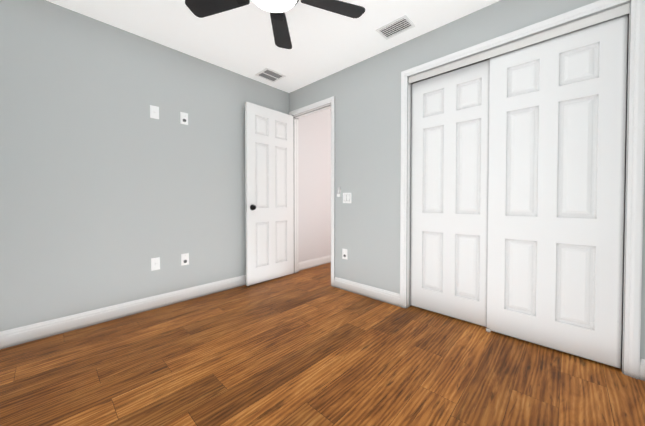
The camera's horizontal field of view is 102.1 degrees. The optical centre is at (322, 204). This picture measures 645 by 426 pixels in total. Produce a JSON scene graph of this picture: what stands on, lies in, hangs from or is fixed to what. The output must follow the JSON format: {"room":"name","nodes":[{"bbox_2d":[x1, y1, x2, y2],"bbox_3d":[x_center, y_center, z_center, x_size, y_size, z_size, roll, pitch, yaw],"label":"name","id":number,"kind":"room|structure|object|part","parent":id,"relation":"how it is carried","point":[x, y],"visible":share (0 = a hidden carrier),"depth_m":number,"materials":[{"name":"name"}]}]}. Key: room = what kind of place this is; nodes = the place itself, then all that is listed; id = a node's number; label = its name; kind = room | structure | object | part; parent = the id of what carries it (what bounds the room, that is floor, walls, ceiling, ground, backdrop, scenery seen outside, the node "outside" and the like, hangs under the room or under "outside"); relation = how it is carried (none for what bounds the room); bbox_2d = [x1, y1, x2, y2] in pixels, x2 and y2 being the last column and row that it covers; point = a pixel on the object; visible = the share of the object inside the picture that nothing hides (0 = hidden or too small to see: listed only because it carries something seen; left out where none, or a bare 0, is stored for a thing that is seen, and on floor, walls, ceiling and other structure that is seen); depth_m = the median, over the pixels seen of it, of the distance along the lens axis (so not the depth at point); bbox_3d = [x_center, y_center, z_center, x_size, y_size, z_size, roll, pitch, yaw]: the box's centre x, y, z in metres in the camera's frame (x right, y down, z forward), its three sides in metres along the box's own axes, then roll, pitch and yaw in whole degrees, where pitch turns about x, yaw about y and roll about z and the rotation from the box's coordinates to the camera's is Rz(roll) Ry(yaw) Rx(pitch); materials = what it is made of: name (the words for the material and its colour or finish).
{"room":"empty bedroom","nodes":[
{"label":"empty bedroom","id":0,"kind":"room"},
{"bbox_2d":[0,0,330,330],"bbox_3d":[-0.443,-0.282,3.640,0.120,2.440,6.090,1,1,43],"label":"wall","id":1,"kind":"structure","parent":0,"point":[110,188],"depth_m":2.19,"materials":[{"name":"grey paint"}]},
{"bbox_2d":[0,275,245,349],"bbox_3d":[-1.424,0.899,2.523,0.014,0.118,2.850,1,1,43],"label":"baseboard","id":2,"kind":"structure","parent":1,"relation":"attached to","point":[29,333],"depth_m":2.14,"materials":[{"name":"white wood"}]},
{"bbox_2d":[150,105,158,118],"bbox_3d":[-1.530,-0.840,2.379,0.018,0.114,0.070,1,1,43],"label":"outlet","id":3,"kind":"object","parent":1,"relation":"attached to","point":[154,112],"visible":1,"depth_m":2.38,"materials":[{"name":"white plastic"}]},
{"bbox_2d":[151,257,159,270],"bbox_3d":[-1.533,0.550,2.400,0.018,0.114,0.070,1,1,43],"label":"outlet","id":4,"kind":"object","parent":1,"relation":"attached to","point":[155,263],"visible":1,"depth_m":2.40,"materials":[{"name":"white plastic"}]},
{"bbox_2d":[180,112,187,124],"bbox_3d":[-1.359,-0.843,2.566,0.008,0.114,0.070,1,1,43],"label":"duplex electrical outlet","id":5,"kind":"object","parent":1,"relation":"attached to","point":[183,118],"visible":1,"depth_m":2.56,"materials":[{"name":"white plastic"}]},
{"bbox_2d":[181,253,188,265],"bbox_3d":[-1.362,0.546,2.587,0.008,0.114,0.070,1,1,43],"label":"duplex electrical outlet","id":6,"kind":"object","parent":1,"relation":"attached to","point":[185,259],"visible":1,"depth_m":2.59,"materials":[{"name":"white plastic"}]},
{"bbox_2d":[299,255,330,270],"bbox_3d":[0.632,0.861,4.701,0.014,0.118,2.860,1,1,43],"label":"baseboard","id":7,"kind":"structure","parent":1,"relation":"attached to","point":[307,264],"depth_m":3.90,"materials":[{"name":"white wood"}]},
{"bbox_2d":[46,0,499,108],"bbox_3d":[0.733,-1.512,2.508,3.355,0.060,6.090,1,1,43],"label":"ceiling","id":8,"kind":"structure","parent":0,"point":[241,41],"depth_m":2.21,"materials":[{"name":"white paint"}]},
{"bbox_2d":[255,68,285,82],"bbox_3d":[-0.601,-1.488,3.018,0.245,0.006,0.270,1,1,43],"label":"ceiling vent","id":9,"kind":"object","parent":8,"relation":"in","point":[270,75],"visible":1,"depth_m":3.01,"materials":[{"name":"white metal"}]},
{"bbox_2d":[185,0,364,48],"bbox_3d":[-0.268,-1.284,1.394,1.053,0.358,1.056,1,1,43],"label":"ceiling fan","id":10,"kind":"object","parent":8,"relation":"hanging from","point":[276,9],"visible":1,"depth_m":1.55,"materials":[{"name":"black metal"}]},
{"bbox_2d":[376,15,415,39],"bbox_3d":[0.611,-1.473,2.187,0.270,0.008,0.185,1,1,43],"label":"ceiling vent","id":11,"kind":"object","parent":8,"relation":"in","point":[398,26],"visible":1,"depth_m":2.18,"materials":[{"name":"white metal"}]},
{"bbox_2d":[0,263,644,425],"bbox_3d":[0.733,0.987,2.551,3.355,0.060,6.090,1,1,43],"label":"floor","id":12,"kind":"structure","parent":0,"point":[312,346],"depth_m":1.52,"materials":[{"name":"wood"}]},
{"bbox_2d":[289,0,644,358],"bbox_3d":[0.723,-0.263,2.519,3.115,2.440,0.120,1,1,43],"label":"wall","id":13,"kind":"structure","parent":0,"point":[366,93],"depth_m":2.58,"materials":[{"name":"grey paint"}]},
{"bbox_2d":[288,96,334,286],"bbox_3d":[-0.117,-0.145,3.313,0.830,2.177,0.155,1,1,43],"label":"door frame","id":14,"kind":"structure","parent":13,"relation":"attached to","point":[331,100],"depth_m":3.26,"materials":[{"name":"white wood"}]},
{"bbox_2d":[245,102,293,285],"bbox_3d":[-0.635,-0.117,3.241,0.132,2.100,0.718,1,1,42],"label":"door","id":15,"kind":"structure","parent":14,"relation":"attached to","point":[269,190],"depth_m":3.19,"materials":[{"name":"white wood"}]},
{"bbox_3d":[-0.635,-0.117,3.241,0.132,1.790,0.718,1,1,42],"label":"knob","id":16,"kind":"part","parent":15,"relation":"part of","materials":[{"name":"black metal"}]},
{"bbox_2d":[337,187,340,196],"bbox_3d":[0.185,-0.137,2.932,0.044,0.108,0.020,1,1,43],"label":"switch","id":17,"kind":"object","parent":13,"relation":"attached to","point":[338,192],"visible":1,"depth_m":2.92,"materials":[{"name":"white plastic"}]},
{"bbox_2d":[342,248,347,259],"bbox_3d":[0.248,0.551,2.893,0.070,0.114,0.008,1,1,43],"label":"electrical outlet","id":18,"kind":"object","parent":13,"relation":"attached to","point":[344,253],"visible":1,"depth_m":2.89,"materials":[{"name":"white plastic"}]},
{"bbox_2d":[343,193,351,202],"bbox_3d":[0.268,-0.068,2.860,0.116,0.116,0.013,1,1,43],"label":"rocker light switch","id":19,"kind":"object","parent":13,"relation":"attached to","point":[347,197],"visible":1,"depth_m":2.85,"materials":[{"name":"white plastic"}]},
{"bbox_2d":[334,277,399,306],"bbox_3d":[0.433,0.895,2.720,0.810,0.118,0.014,1,1,43],"label":"baseboard","id":20,"kind":"structure","parent":13,"relation":"attached to","point":[385,296],"depth_m":2.67,"materials":[{"name":"white wood"}]},
{"bbox_2d":[409,3,629,83],"bbox_3d":[1.291,-1.119,1.959,1.310,0.058,0.092,1,1,43],"label":"track","id":21,"kind":"object","parent":13,"relation":"attached to","point":[609,14],"visible":0.93,"depth_m":1.79,"materials":[{"name":"white wood"}]},
{"bbox_2d":[410,60,489,326],"bbox_3d":[1.079,-0.079,2.209,0.675,2.055,0.032,1,1,43],"label":"closet door","id":22,"kind":"structure","parent":21,"relation":"hanging from","point":[449,179],"depth_m":2.19,"materials":[{"name":"white wood"}]},
{"bbox_2d":[487,14,627,368],"bbox_3d":[1.508,-0.071,1.750,0.675,2.055,0.032,1,1,43],"label":"closet door","id":23,"kind":"structure","parent":21,"relation":"hanging from","point":[557,128],"depth_m":1.70,"materials":[{"name":"white wood"}]},
{"bbox_2d":[400,0,644,379],"bbox_3d":[1.295,-0.100,1.981,1.346,2.133,0.120,1,1,43],"label":"door frame","id":24,"kind":"structure","parent":13,"relation":"attached to","point":[409,192],"depth_m":1.54,"materials":[{"name":"white wood"}]},
{"bbox_2d":[640,358,644,380],"bbox_3d":[1.790,0.917,1.439,0.053,0.118,0.014,1,1,43],"label":"baseboard","id":25,"kind":"structure","parent":13,"relation":"attached to","point":[642,368],"depth_m":1.45,"materials":[{"name":"white wood"}]}
]}

